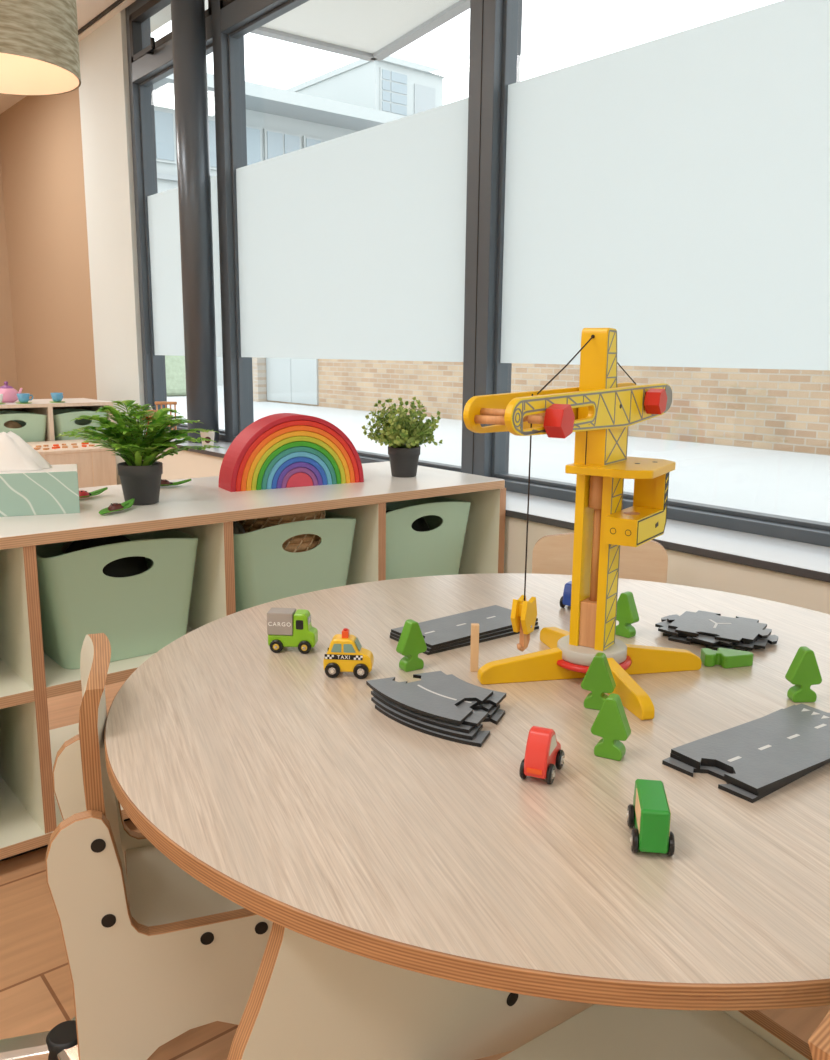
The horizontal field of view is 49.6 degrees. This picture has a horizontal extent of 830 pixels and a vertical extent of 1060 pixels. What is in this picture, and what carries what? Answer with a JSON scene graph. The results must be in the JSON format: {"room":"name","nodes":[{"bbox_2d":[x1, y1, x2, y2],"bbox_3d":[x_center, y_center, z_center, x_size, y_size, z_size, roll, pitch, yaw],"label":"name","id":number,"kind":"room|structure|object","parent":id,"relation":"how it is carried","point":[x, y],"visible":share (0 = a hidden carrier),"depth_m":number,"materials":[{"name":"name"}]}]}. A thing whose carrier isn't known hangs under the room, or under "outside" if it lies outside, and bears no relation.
{"room":"children's room","nodes":[
{"label":"children's room","id":0,"kind":"room"},
{"bbox_2d":[0,159,17,390],"bbox_3d":[-5.084,-1.452,5.353,5.300,2.656,0.200,-9,14,-38],"label":"wall","id":1,"kind":"structure","parent":0,"point":[8,371],"depth_m":6.83,"materials":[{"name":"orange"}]},
{"bbox_2d":[0,0,134,99],"bbox_3d":[0.039,-2.203,2.623,0.030,0.020,10.100,-9,14,-38],"label":"trim","id":2,"kind":"structure","parent":1,"relation":"attached to","point":[124,4],"depth_m":4.58,"materials":[{"name":"white"}]},
{"bbox_2d":[78,0,124,34],"bbox_3d":[0.022,-2.204,2.608,0.015,0.012,10.100,-9,14,-38],"label":"trim","id":3,"kind":"structure","parent":1,"relation":"attached to","point":[115,4],"depth_m":4.54,"materials":[{"name":"black metal"}]},
{"bbox_2d":[0,88,96,399],"bbox_3d":[-2.369,-1.574,6.097,0.138,2.656,2.060,-9,14,-38],"label":"wall","id":4,"kind":"structure","parent":0,"point":[41,153],"depth_m":6.05,"materials":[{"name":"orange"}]},
{"bbox_2d":[0,0,170,113],"bbox_3d":[-1.904,-1.984,1.119,5.500,0.100,10.600,-9,14,-38],"label":"ceiling","id":5,"kind":"structure","parent":0,"point":[87,10],"depth_m":4.57,"materials":[{"name":"white paint"}]},
{"bbox_2d":[0,0,80,95],"bbox_3d":[-1.024,-1.618,2.130,0.376,0.996,0.376,-9,14,-38],"label":"pendant lamp","id":6,"kind":"object","parent":5,"relation":"hanging from","point":[39,42],"visible":1,"depth_m":2.16,"materials":[{"name":"beige fabric"}]},
{"bbox_2d":[79,8,144,426],"bbox_3d":[-1.624,-1.346,4.989,0.130,2.656,0.635,-9,14,-38],"label":"wall pier","id":7,"kind":"object","parent":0,"point":[104,98],"visible":0.43,"depth_m":4.83,"materials":[{"name":"white paint"}]},
{"bbox_2d":[125,6,167,423],"bbox_3d":[-1.395,-1.577,4.684,0.110,2.078,0.045,-9,14,-38],"label":"window frame","id":8,"kind":"structure","parent":7,"relation":"attached to","point":[146,30],"depth_m":4.63,"materials":[{"name":"grey metal"}]},
{"bbox_2d":[117,461,162,504],"bbox_3d":[-0.607,-0.104,1.990,0.096,0.089,0.096,-9,14,-38],"label":"pot","id":9,"kind":"object","parent":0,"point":[140,480],"depth_m":1.96,"materials":[{"name":"grey"}]},
{"bbox_2d":[155,401,176,429],"bbox_3d":[-1.227,-0.544,4.402,0.108,0.165,0.100,0,11,-4],"label":"chair","id":10,"kind":"object","parent":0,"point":[157,403],"visible":0.35,"depth_m":4.43,"materials":[{"name":"orange wood"}]},
{"bbox_2d":[388,446,420,477],"bbox_3d":[-0.030,-0.189,2.464,0.090,0.082,0.090,-9,14,-38],"label":"pot","id":11,"kind":"object","parent":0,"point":[404,460],"depth_m":2.43,"materials":[{"name":"grey"}]},
{"bbox_2d":[0,681,829,1059],"bbox_3d":[-1.930,0.719,1.657,5.500,0.100,10.600,-9,14,-38],"label":"floor","id":12,"kind":"structure","parent":0,"point":[36,986],"depth_m":1.46,"materials":[{"name":"brown wood"}]},
{"bbox_2d":[0,1015,78,1059],"bbox_3d":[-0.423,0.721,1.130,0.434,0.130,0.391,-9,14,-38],"label":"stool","id":13,"kind":"object","parent":12,"relation":"on","point":[59,1043],"visible":0.38,"depth_m":1.14,"materials":[{"name":"black"}]},
{"bbox_2d":[0,398,113,440],"bbox_3d":[-2.379,-0.274,4.534,1.605,0.718,0.450,-9,14,-38],"label":"shelf","id":14,"kind":"object","parent":12,"relation":"on","point":[39,406],"visible":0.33,"depth_m":4.69,"materials":[{"name":"white wood"}]},
{"bbox_2d":[0,381,22,402],"bbox_3d":[-2.116,-0.717,4.655,0.117,0.108,0.142,0,11,-5],"label":"teapot","id":15,"kind":"object","parent":14,"relation":"on","point":[9,393],"visible":0.94,"depth_m":4.62,"materials":[{"name":"pink ceramic"}]},
{"bbox_2d":[0,411,46,441],"bbox_3d":[-2.089,-0.480,4.621,0.330,0.252,0.260,-9,14,-38],"label":"storage bin","id":16,"kind":"object","parent":14,"relation":"on","point":[33,429],"visible":0.56,"depth_m":4.56,"materials":[{"name":"green plastic"}]},
{"bbox_2d":[4,421,21,427],"bbox_3d":[-2.095,-0.458,4.619,0.190,0.203,0.147,-9,14,-38],"label":"heap","id":17,"kind":"object","parent":16,"relation":"in","point":[9,424],"visible":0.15,"depth_m":4.59,"materials":[{"name":"brown wicker"}]},
{"bbox_2d":[53,408,106,443],"bbox_3d":[-1.825,-0.519,4.832,0.277,0.252,0.260,-9,14,-38],"label":"storage bin","id":18,"kind":"object","parent":14,"relation":"on","point":[62,418],"visible":0.36,"depth_m":4.70,"materials":[{"name":"green plastic"}]},
{"bbox_3d":[-1.993,-0.647,4.574,0.080,0.004,0.080,-9,14,-38],"label":"saucer","id":19,"kind":"object","parent":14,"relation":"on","visible":0},
{"bbox_2d":[17,393,33,402],"bbox_3d":[-1.988,-0.671,4.569,0.071,0.045,0.062,0,11,-3],"label":"tea cup","id":20,"kind":"object","parent":19,"relation":"on","point":[22,397],"visible":1,"depth_m":4.55,"materials":[{"name":"blue ceramic"}]},
{"bbox_3d":[-1.867,-0.668,4.687,0.080,0.004,0.080,-9,14,-38],"label":"saucer","id":21,"kind":"object","parent":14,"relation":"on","visible":0},
{"bbox_2d":[51,393,62,401],"bbox_3d":[-1.863,-0.693,4.685,0.071,0.045,0.062,-8,14,-36],"label":"tea cup","id":22,"kind":"object","parent":21,"relation":"on","point":[56,397],"visible":1,"depth_m":4.66,"materials":[{"name":"blue ceramic"}]},
{"bbox_2d":[26,439,116,487],"bbox_3d":[-2.029,-0.112,4.213,1.122,0.530,0.480,-9,14,-38],"label":"base cabinet","id":23,"kind":"object","parent":12,"relation":"on","point":[96,466],"visible":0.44,"depth_m":4.28,"materials":[{"name":"brown wood"}]},
{"bbox_2d":[46,633,272,1059],"bbox_3d":[-0.300,0.452,1.200,0.336,0.633,0.248,-3,12,-19],"label":"chair","id":24,"kind":"object","parent":12,"relation":"on","point":[155,954],"visible":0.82,"depth_m":1.08,"materials":[{"name":"beige wood"}]},
{"bbox_2d":[0,461,505,861],"bbox_3d":[-0.876,0.292,1.909,2.476,0.660,0.512,-9,14,-38],"label":"storage shelf","id":25,"kind":"object","parent":12,"relation":"on","point":[30,813],"visible":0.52,"depth_m":1.92,"materials":[{"name":"white wood"}]},
{"bbox_2d":[0,431,79,516],"bbox_3d":[-0.836,-0.122,1.868,0.250,0.168,0.125,-4,12,-20],"label":"tissue box","id":26,"kind":"object","parent":25,"relation":"on","point":[29,485],"visible":1,"depth_m":1.84,"materials":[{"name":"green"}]},
{"bbox_2d":[79,487,107,497],"bbox_3d":[-0.755,-0.083,2.053,0.040,0.017,0.120,9,14,35],"label":"felt leaf","id":27,"kind":"object","parent":25,"relation":"on","point":[99,491],"visible":0.55,"depth_m":2.08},
{"bbox_2d":[79,490,91,497],"bbox_3d":[-0.757,-0.084,2.049,0.030,0.015,0.042,9,14,35],"label":"toy ladybird","id":28,"kind":"object","parent":27,"relation":"on","point":[81,492],"visible":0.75,"depth_m":2.04,"materials":[{"name":"red"}]},
{"bbox_2d":[36,529,197,668],"bbox_3d":[-0.666,0.127,1.946,0.330,0.252,0.260,-9,14,-38],"label":"storage bin","id":29,"kind":"object","parent":25,"relation":"on","point":[141,614],"visible":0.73,"depth_m":1.85,"materials":[{"name":"green"}]},
{"bbox_2d":[64,535,148,576],"bbox_3d":[-0.677,0.128,1.939,0.204,0.247,0.184,-9,14,-38],"label":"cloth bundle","id":30,"kind":"object","parent":29,"relation":"in","point":[134,565],"visible":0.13,"depth_m":1.90,"materials":[{"name":"black fabric"}]},
{"bbox_2d":[99,499,134,514],"bbox_3d":[-0.626,-0.050,1.890,0.040,0.017,0.120,4,12,15],"label":"felt leaf","id":31,"kind":"object","parent":25,"relation":"on","point":[127,504],"visible":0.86,"depth_m":1.90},
{"bbox_2d":[108,503,123,510],"bbox_3d":[-0.627,-0.050,1.885,0.030,0.015,0.042,4,12,15],"label":"toy ladybird","id":32,"kind":"object","parent":31,"relation":"on","point":[115,506],"visible":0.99,"depth_m":1.87,"materials":[{"name":"red wood"}]},
{"bbox_2d":[56,400,224,504],"bbox_3d":[-0.605,-0.171,1.985,0.353,0.224,0.250,-4,12,-22],"label":"potted fern","id":33,"kind":"object","parent":25,"relation":"on","point":[140,474],"visible":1,"depth_m":1.95,"materials":[{"name":"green plant"}]},
{"bbox_2d":[160,479,190,485],"bbox_3d":[-0.617,-0.117,2.232,0.120,0.017,0.040,-3,12,-19],"label":"felt leaf","id":34,"kind":"object","parent":25,"relation":"on","point":[187,480],"visible":0.51,"depth_m":2.24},
{"bbox_2d":[161,479,172,485],"bbox_3d":[-0.622,-0.118,2.231,0.042,0.015,0.030,-3,12,-19],"label":"toy ladybird","id":35,"kind":"object","parent":34,"relation":"on","point":[163,481],"visible":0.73,"depth_m":2.22,"materials":[{"name":"red"}]},
{"bbox_2d":[219,413,363,491],"bbox_3d":[-0.311,-0.204,2.279,0.364,0.179,0.090,-6,13,-31],"label":"arch","id":36,"kind":"object","parent":25,"relation":"on","point":[231,462],"visible":0.77,"depth_m":2.21,"materials":[{"name":"red wood"}]},
{"bbox_2d":[233,511,355,611],"bbox_3d":[-0.341,0.082,2.187,0.330,0.252,0.260,-9,14,-38],"label":"storage bin","id":37,"kind":"object","parent":25,"relation":"on","point":[265,572],"visible":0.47,"depth_m":2.07,"materials":[{"name":"green plastic"}]},
{"bbox_2d":[233,522,245,533],"bbox_3d":[-0.417,0.100,2.113,0.036,0.239,0.130,-9,14,-38],"label":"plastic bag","id":38,"kind":"object","parent":37,"relation":"in","point":[238,528],"visible":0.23,"depth_m":2.08,"materials":[{"name":"black plastic"}]},
{"bbox_2d":[236,510,325,551],"bbox_3d":[-0.326,0.060,2.201,0.226,0.243,0.226,7,13,29],"label":"woven basket","id":39,"kind":"object","parent":37,"relation":"in","point":[303,542],"visible":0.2,"depth_m":2.10,"materials":[{"name":"wicker"}]},
{"bbox_2d":[236,420,358,491],"bbox_3d":[-0.311,-0.198,2.280,0.338,0.166,0.090,-6,13,-31],"label":"arch","id":40,"kind":"object","parent":25,"relation":"on","point":[265,434],"visible":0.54,"depth_m":2.22,"materials":[{"name":"red wood"}]},
{"bbox_2d":[246,431,349,490],"bbox_3d":[-0.311,-0.185,2.282,0.285,0.140,0.090,-6,13,-31],"label":"arch","id":41,"kind":"object","parent":25,"relation":"on","point":[275,440],"visible":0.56,"depth_m":2.23,"materials":[{"name":"orange wood"}]},
{"bbox_2d":[241,425,354,490],"bbox_3d":[-0.311,-0.192,2.281,0.311,0.153,0.090,-6,13,-31],"label":"arch","id":42,"kind":"object","parent":25,"relation":"on","point":[328,436],"visible":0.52,"depth_m":2.22,"materials":[{"name":"orange wood"}]},
{"bbox_2d":[256,441,340,489],"bbox_3d":[-0.311,-0.172,2.285,0.232,0.114,0.090,-6,13,-31],"label":"arch","id":43,"kind":"object","parent":25,"relation":"on","point":[320,449],"visible":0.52,"depth_m":2.23,"materials":[{"name":"green wood"}]},
{"bbox_2d":[251,436,345,489],"bbox_3d":[-0.311,-0.179,2.284,0.258,0.127,0.090,-6,13,-31],"label":"arch","id":44,"kind":"object","parent":25,"relation":"on","point":[274,447],"visible":0.45,"depth_m":2.23,"materials":[{"name":"yellow wood"}]},
{"bbox_2d":[271,457,326,488],"bbox_3d":[-0.312,-0.153,2.289,0.152,0.075,0.090,-6,13,-31],"label":"arch","id":45,"kind":"object","parent":25,"relation":"on","point":[285,464],"visible":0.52,"depth_m":2.24,"materials":[{"name":"blue wood"}]},
{"bbox_2d":[266,451,331,488],"bbox_3d":[-0.312,-0.160,2.287,0.179,0.088,0.090,-6,13,-31],"label":"arch","id":46,"kind":"object","parent":25,"relation":"on","point":[282,460],"visible":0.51,"depth_m":2.24,"materials":[{"name":"blue wood"}]},
{"bbox_2d":[261,446,336,489],"bbox_3d":[-0.312,-0.166,2.286,0.205,0.101,0.090,-6,13,-31],"label":"arch","id":47,"kind":"object","parent":25,"relation":"on","point":[279,456],"visible":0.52,"depth_m":2.23,"materials":[{"name":"teal wood"}]},
{"bbox_2d":[276,462,322,488],"bbox_3d":[-0.312,-0.147,2.290,0.126,0.062,0.090,-6,13,-31],"label":"arch","id":48,"kind":"object","parent":25,"relation":"on","point":[287,469],"visible":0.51,"depth_m":2.25,"materials":[{"name":"purple wood"}]},
{"bbox_2d":[286,472,312,487],"bbox_3d":[-0.312,-0.134,2.292,0.073,0.036,0.090,-6,13,-31],"label":"disc","id":49,"kind":"object","parent":25,"relation":"on","point":[299,479],"visible":0.59,"depth_m":2.25,"materials":[{"name":"red wood"}]},
{"bbox_2d":[281,467,317,487],"bbox_3d":[-0.312,-0.140,2.291,0.100,0.049,0.090,-6,13,-31],"label":"arch","id":50,"kind":"object","parent":25,"relation":"on","point":[290,473],"visible":0.44,"depth_m":2.25,"materials":[{"name":"purple wood"}]},
{"bbox_2d":[362,397,442,477],"bbox_3d":[-0.036,-0.254,2.451,0.217,0.215,0.242,0,11,-2],"label":"potted plant","id":51,"kind":"object","parent":25,"relation":"on","point":[403,435],"visible":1,"depth_m":2.42,"materials":[{"name":"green plant"}]},
{"bbox_2d":[386,496,470,579],"bbox_3d":[-0.048,0.035,2.441,0.330,0.252,0.260,-9,14,-38],"label":"storage bin","id":52,"kind":"object","parent":25,"relation":"on","point":[410,553],"visible":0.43,"depth_m":2.35,"materials":[{"name":"green plastic"}]},
{"bbox_2d":[386,510,429,531],"bbox_3d":[-0.049,0.051,2.440,0.208,0.213,0.177,-9,14,-38],"label":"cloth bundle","id":53,"kind":"object","parent":52,"relation":"in","point":[420,525],"visible":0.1,"depth_m":2.41,"materials":[{"name":"black fabric"}]},
{"bbox_2d":[104,573,829,1059],"bbox_3d":[0.208,0.479,1.277,1.288,0.560,1.200,-9,14,-38],"label":"round table","id":54,"kind":"object","parent":12,"relation":"on","point":[424,898],"visible":0.94,"depth_m":0.86,"materials":[{"name":"brown wood"}]},
{"bbox_2d":[267,608,317,653],"bbox_3d":[-0.181,0.148,1.330,0.070,0.060,0.041,1,11,4],"label":"toy truck","id":55,"kind":"object","parent":54,"relation":"on","point":[286,627],"visible":1,"depth_m":1.32,"materials":[{"name":"green wood"}]},
{"bbox_2d":[323,628,373,678],"bbox_3d":[-0.091,0.167,1.231,0.067,0.065,0.042,1,11,3],"label":"taxi","id":56,"kind":"object","parent":54,"relation":"on","point":[345,653],"visible":1,"depth_m":1.22,"materials":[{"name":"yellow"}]},
{"bbox_2d":[342,628,348,637],"bbox_3d":[-0.095,0.140,1.226,0.009,0.012,0.012,1,11,3],"label":"roof light","id":57,"kind":"object","parent":56,"relation":"on","point":[345,632],"depth_m":1.22,"materials":[{"name":"red"}]},
{"bbox_2d":[396,619,426,671],"bbox_3d":[-0.005,0.160,1.253,0.041,0.070,0.018,-6,13,-31],"label":"tree","id":58,"kind":"object","parent":54,"relation":"on","point":[411,643],"visible":1,"depth_m":1.25,"materials":[{"name":"green wood"}]},
{"bbox_2d":[375,705,504,746],"bbox_3d":[0.045,0.226,1.091,0.122,0.004,0.164,-9,14,-38],"label":"road piece","id":59,"kind":"object","parent":54,"relation":"on","point":[480,738],"visible":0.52,"depth_m":1.04,"materials":[{"name":"black"}]},
{"bbox_2d":[371,697,499,739],"bbox_3d":[0.038,0.220,1.101,0.119,0.004,0.164,-9,14,-38],"label":"road piece","id":60,"kind":"object","parent":59,"relation":"on","point":[474,732],"visible":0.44,"depth_m":1.05,"materials":[{"name":"black"}]},
{"bbox_2d":[371,690,494,733],"bbox_3d":[0.036,0.213,1.107,0.118,0.004,0.165,-9,14,-38],"label":"road piece","id":61,"kind":"object","parent":60,"relation":"on","point":[463,728],"visible":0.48,"depth_m":1.06,"materials":[{"name":"black plastic"}]},
{"bbox_2d":[400,674,505,726],"bbox_3d":[0.046,0.207,1.113,0.118,0.005,0.165,-9,14,-38],"label":"road piece","id":62,"kind":"object","parent":61,"relation":"on","point":[475,719],"visible":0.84,"depth_m":1.09,"materials":[{"name":"black plastic"}]},
{"bbox_2d":[366,671,492,724],"bbox_3d":[0.028,0.202,1.111,0.116,0.005,0.165,-9,15,-38],"label":"road piece","id":63,"kind":"object","parent":62,"relation":"on","point":[437,695],"visible":1,"depth_m":1.10,"materials":[{"name":"black"}]},
{"bbox_2d":[390,625,538,654],"bbox_3d":[0.087,0.160,1.425,0.241,0.004,0.098,-8,14,-36],"label":"road piece","id":64,"kind":"object","parent":54,"relation":"on","point":[426,652],"visible":0.16,"depth_m":1.38,"materials":[{"name":"black"}]},
{"bbox_2d":[390,621,537,651],"bbox_3d":[0.086,0.155,1.427,0.242,0.004,0.102,-9,14,-38],"label":"road piece","id":65,"kind":"object","parent":64,"relation":"on","point":[429,649],"visible":0.2,"depth_m":1.38,"materials":[{"name":"black"}]},
{"bbox_2d":[391,605,537,647],"bbox_3d":[0.087,0.149,1.429,0.241,0.005,0.098,-9,14,-38],"label":"road piece","id":66,"kind":"object","parent":65,"relation":"on","point":[446,630],"visible":0.66,"depth_m":1.41,"materials":[{"name":"black"}]},
{"bbox_2d":[470,623,478,671],"bbox_3d":[0.083,0.163,1.247,0.011,0.068,0.009,0,11,-2],"label":"wooden peg","id":67,"kind":"object","parent":54,"relation":"on","point":[474,646],"visible":0.96,"depth_m":1.24,"materials":[{"name":"beige wood"}]},
{"bbox_2d":[519,726,564,783],"bbox_3d":[0.135,0.231,0.946,0.037,0.054,0.063,5,12,23],"label":"toy car","id":68,"kind":"object","parent":54,"relation":"on","point":[543,752],"visible":1,"depth_m":0.92,"materials":[{"name":"red wood"}]},
{"bbox_2d":[527,767,541,774],"bbox_3d":[0.123,0.247,0.921,0.016,0.005,0.003,5,12,23],"label":"light","id":69,"kind":"object","parent":68,"relation":"attached to","point":[530,770],"depth_m":0.92,"materials":[{"name":"orange"}]},
{"bbox_2d":[560,581,571,607],"bbox_3d":[0.281,0.112,1.573,0.039,0.045,0.061,7,13,30],"label":"toy car","id":70,"kind":"object","parent":54,"relation":"on","point":[565,600],"visible":0.44,"depth_m":1.55,"materials":[{"name":"blue wood"}]},
{"bbox_2d":[463,328,701,719],"bbox_3d":[0.210,-0.018,1.142,0.258,0.468,0.505,8,13,33],"label":"crane","id":71,"kind":"object","parent":54,"relation":"on","point":[600,412],"visible":0.99,"depth_m":1.17,"materials":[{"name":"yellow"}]},
{"bbox_2d":[512,385,671,434],"bbox_3d":[0.235,-0.148,1.101,0.002,0.048,0.493,8,13,33],"label":"print","id":72,"kind":"object","parent":71,"relation":"attached to","point":[668,390],"depth_m":1.07},
{"bbox_2d":[581,652,615,709],"bbox_3d":[0.229,0.189,1.121,0.041,0.070,0.018,5,12,22],"label":"tree","id":73,"kind":"object","parent":54,"relation":"on","point":[598,679],"visible":0.8,"depth_m":1.11,"materials":[{"name":"green wood"}]},
{"bbox_2d":[591,693,630,760],"bbox_3d":[0.215,0.215,0.987,0.041,0.070,0.018,6,13,27],"label":"tree","id":74,"kind":"object","parent":54,"relation":"on","point":[611,723],"visible":1,"depth_m":0.98,"materials":[{"name":"green wood"}]},
{"bbox_2d":[615,591,638,637],"bbox_3d":[0.331,0.132,1.412,0.018,0.070,0.041,-10,15,-42],"label":"tree","id":75,"kind":"object","parent":54,"relation":"on","point":[627,614],"visible":0.88,"depth_m":1.40,"materials":[{"name":"green wood"}]},
{"bbox_2d":[626,779,675,855],"bbox_3d":[0.215,0.261,0.820,0.039,0.046,0.071,2,11,9],"label":"toy truck","id":76,"kind":"object","parent":54,"relation":"on","point":[650,813],"visible":1,"depth_m":0.79,"materials":[{"name":"green wood"}]},
{"bbox_2d":[663,633,759,650],"bbox_3d":[0.471,0.166,1.415,0.154,0.004,0.128,9,14,38],"label":"road piece","id":77,"kind":"object","parent":54,"relation":"on","point":[674,638],"visible":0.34,"depth_m":1.38,"materials":[{"name":"black plastic"}]},
{"bbox_2d":[678,628,777,649],"bbox_3d":[0.488,0.162,1.413,0.154,0.004,0.128,6,13,26],"label":"road piece","id":78,"kind":"object","parent":77,"relation":"on","point":[761,643],"visible":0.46,"depth_m":1.36,"materials":[{"name":"black"}]},
{"bbox_2d":[655,615,756,646],"bbox_3d":[0.462,0.156,1.416,0.131,0.004,0.155,-9,14,-38],"label":"road piece","id":79,"kind":"object","parent":78,"relation":"on","point":[663,626],"visible":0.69,"depth_m":1.37,"materials":[{"name":"black"}]},
{"bbox_2d":[667,610,770,642],"bbox_3d":[0.477,0.151,1.415,0.154,0.005,0.128,8,13,32],"label":"road piece","id":80,"kind":"object","parent":79,"relation":"on","point":[738,629],"visible":1,"depth_m":1.41,"materials":[{"name":"black plastic"}]},
{"bbox_2d":[700,648,753,667],"bbox_3d":[0.449,0.184,1.290,0.070,0.018,0.041,1,11,5],"label":"tree","id":81,"kind":"object","parent":54,"relation":"on","point":[727,658],"visible":0.98,"depth_m":1.28,"materials":[{"name":"green wood"}]},
{"bbox_2d":[662,709,823,802],"bbox_3d":[0.402,0.246,1.010,0.257,0.004,0.113,-9,14,-38],"label":"road piece","id":82,"kind":"object","parent":54,"relation":"on","point":[670,762],"visible":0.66,"depth_m":0.94,"materials":[{"name":"black wood"}]},
{"bbox_2d":[670,705,824,795],"bbox_3d":[0.414,0.241,1.012,0.256,0.004,0.108,-8,14,-35],"label":"road piece","id":83,"kind":"object","parent":82,"relation":"on","point":[678,758],"visible":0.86,"depth_m":0.95,"materials":[{"name":"black"}]},
{"bbox_2d":[671,703,829,792],"bbox_3d":[0.415,0.237,1.006,0.256,0.005,0.108,-7,14,-33],"label":"road piece","id":84,"kind":"object","parent":83,"relation":"on","point":[765,752],"visible":1,"depth_m":0.98,"materials":[{"name":"black plastic"}]},
{"bbox_2d":[785,646,821,702],"bbox_3d":[0.499,0.185,1.152,0.041,0.070,0.018,0,11,-3],"label":"tree","id":85,"kind":"object","parent":54,"relation":"on","point":[803,672],"visible":1,"depth_m":1.15,"materials":[{"name":"green wood"}]},
{"bbox_2d":[532,533,667,582],"bbox_3d":[0.374,0.331,1.893,0.290,0.613,0.276,3,12,12],"label":"wooden chair","id":86,"kind":"object","parent":12,"relation":"on","point":[552,554],"visible":0.12,"depth_m":1.95,"materials":[{"name":"brown wood"}]},
{"bbox_2d":[498,1004,829,1059],"bbox_3d":[0.268,0.542,0.775,0.373,0.633,0.446,-7,14,-34],"label":"chair","id":87,"kind":"object","parent":12,"relation":"on","point":[598,1032],"visible":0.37,"depth_m":0.93,"materials":[{"name":"beige wood"}]},
{"bbox_2d":[115,429,829,614],"bbox_3d":[0.838,0.322,2.052,0.345,0.578,7.430,-9,14,-38],"label":"wall","id":88,"kind":"structure","parent":0,"point":[685,569],"depth_m":2.04,"materials":[{"name":"white paint"}]},
{"bbox_2d":[129,0,253,442],"bbox_3d":[-1.097,-1.497,4.295,0.150,2.078,0.952,-9,14,-38],"label":"window","id":89,"kind":"structure","parent":88,"relation":"attached to","point":[151,64],"depth_m":4.23,"materials":[{"name":"grey"}]},
{"bbox_2d":[171,0,218,442],"bbox_3d":[-0.967,-1.427,3.949,0.140,2.078,0.140,-9,14,-38],"label":"column","id":90,"kind":"structure","parent":88,"relation":"on","point":[187,16],"depth_m":3.90,"materials":[{"name":"grey"}]},
{"bbox_2d":[200,431,214,447],"bbox_3d":[-0.901,-0.393,3.901,0.064,0.070,0.064,-9,14,-38],"label":"paper cup","id":91,"kind":"object","parent":88,"relation":"on","point":[210,435],"visible":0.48,"depth_m":3.88,"materials":[{"name":"beige paper"}]},
{"bbox_2d":[220,0,522,476],"bbox_3d":[-0.271,-1.292,3.302,0.150,2.078,1.667,-9,14,-38],"label":"window","id":92,"kind":"structure","parent":88,"relation":"attached to","point":[352,246],"depth_m":3.18,"materials":[{"name":"grey glass"}]},
{"bbox_2d":[491,0,829,546],"bbox_3d":[1.029,-0.965,1.722,0.130,2.078,2.481,-9,14,-38],"label":"window","id":93,"kind":"structure","parent":88,"relation":"attached to","point":[671,193],"depth_m":2.25,"materials":[{"name":"grey glass"}]},
{"label":"outside","id":94,"kind":"structure","parent":0,"visible":0},
{"bbox_2d":[167,385,829,522],"bbox_3d":[14.465,-5.116,31.722,58.800,0.200,90.000,-9,14,-38],"label":"ground","id":95,"kind":"structure","parent":94,"point":[783,483],"depth_m":7.92,"materials":[{"name":"white concrete"}]},
{"bbox_2d":[165,355,185,395],"bbox_3d":[-5.816,-3.399,19.037,1.200,1.000,3.000,-9,14,-38],"label":"hedge","id":96,"kind":"object","parent":95,"relation":"on","point":[174,365],"visible":0.02,"depth_m":17.98,"materials":[{"name":"green plant"}]},
{"bbox_2d":[252,357,267,401],"bbox_3d":[-3.043,-3.643,16.814,0.500,2.400,1.200,-9,14,-38],"label":"brick pier","id":97,"kind":"structure","parent":95,"relation":"on","point":[258,364],"depth_m":16.42,"materials":[{"name":"beige brick"}]},
{"bbox_2d":[153,73,405,385],"bbox_3d":[-8.100,-7.992,25.866,13.600,7.300,10.500,-9,14,-38],"label":"office building","id":98,"kind":"structure","parent":95,"relation":"on","point":[279,122],"depth_m":23.21,"materials":[{"name":"grey"}]},
{"bbox_2d":[286,56,446,115],"bbox_3d":[-3.290,-12.986,28.751,2.500,1.440,10.220,-9,14,-38],"label":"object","id":99,"kind":"structure","parent":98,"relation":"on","point":[391,84],"depth_m":24.94,"materials":[{"name":"grey paint"}]},
{"bbox_2d":[266,358,829,455],"bbox_3d":[6.176,-1.361,5.791,0.255,2.400,27.900,-9,14,-38],"label":"brick wall","id":100,"kind":"structure","parent":95,"relation":"on","point":[787,410],"depth_m":9.90,"materials":[{"name":"beige brick"}]},
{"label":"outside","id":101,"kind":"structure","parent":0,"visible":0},
{"bbox_2d":[205,0,469,61],"bbox_3d":[2.295,-3.096,2.408,2.949,0.210,12.206,-9,14,-38],"label":"canopy","id":102,"kind":"object","parent":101,"point":[368,30],"visible":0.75,"depth_m":7.03,"materials":[{"name":"white"}]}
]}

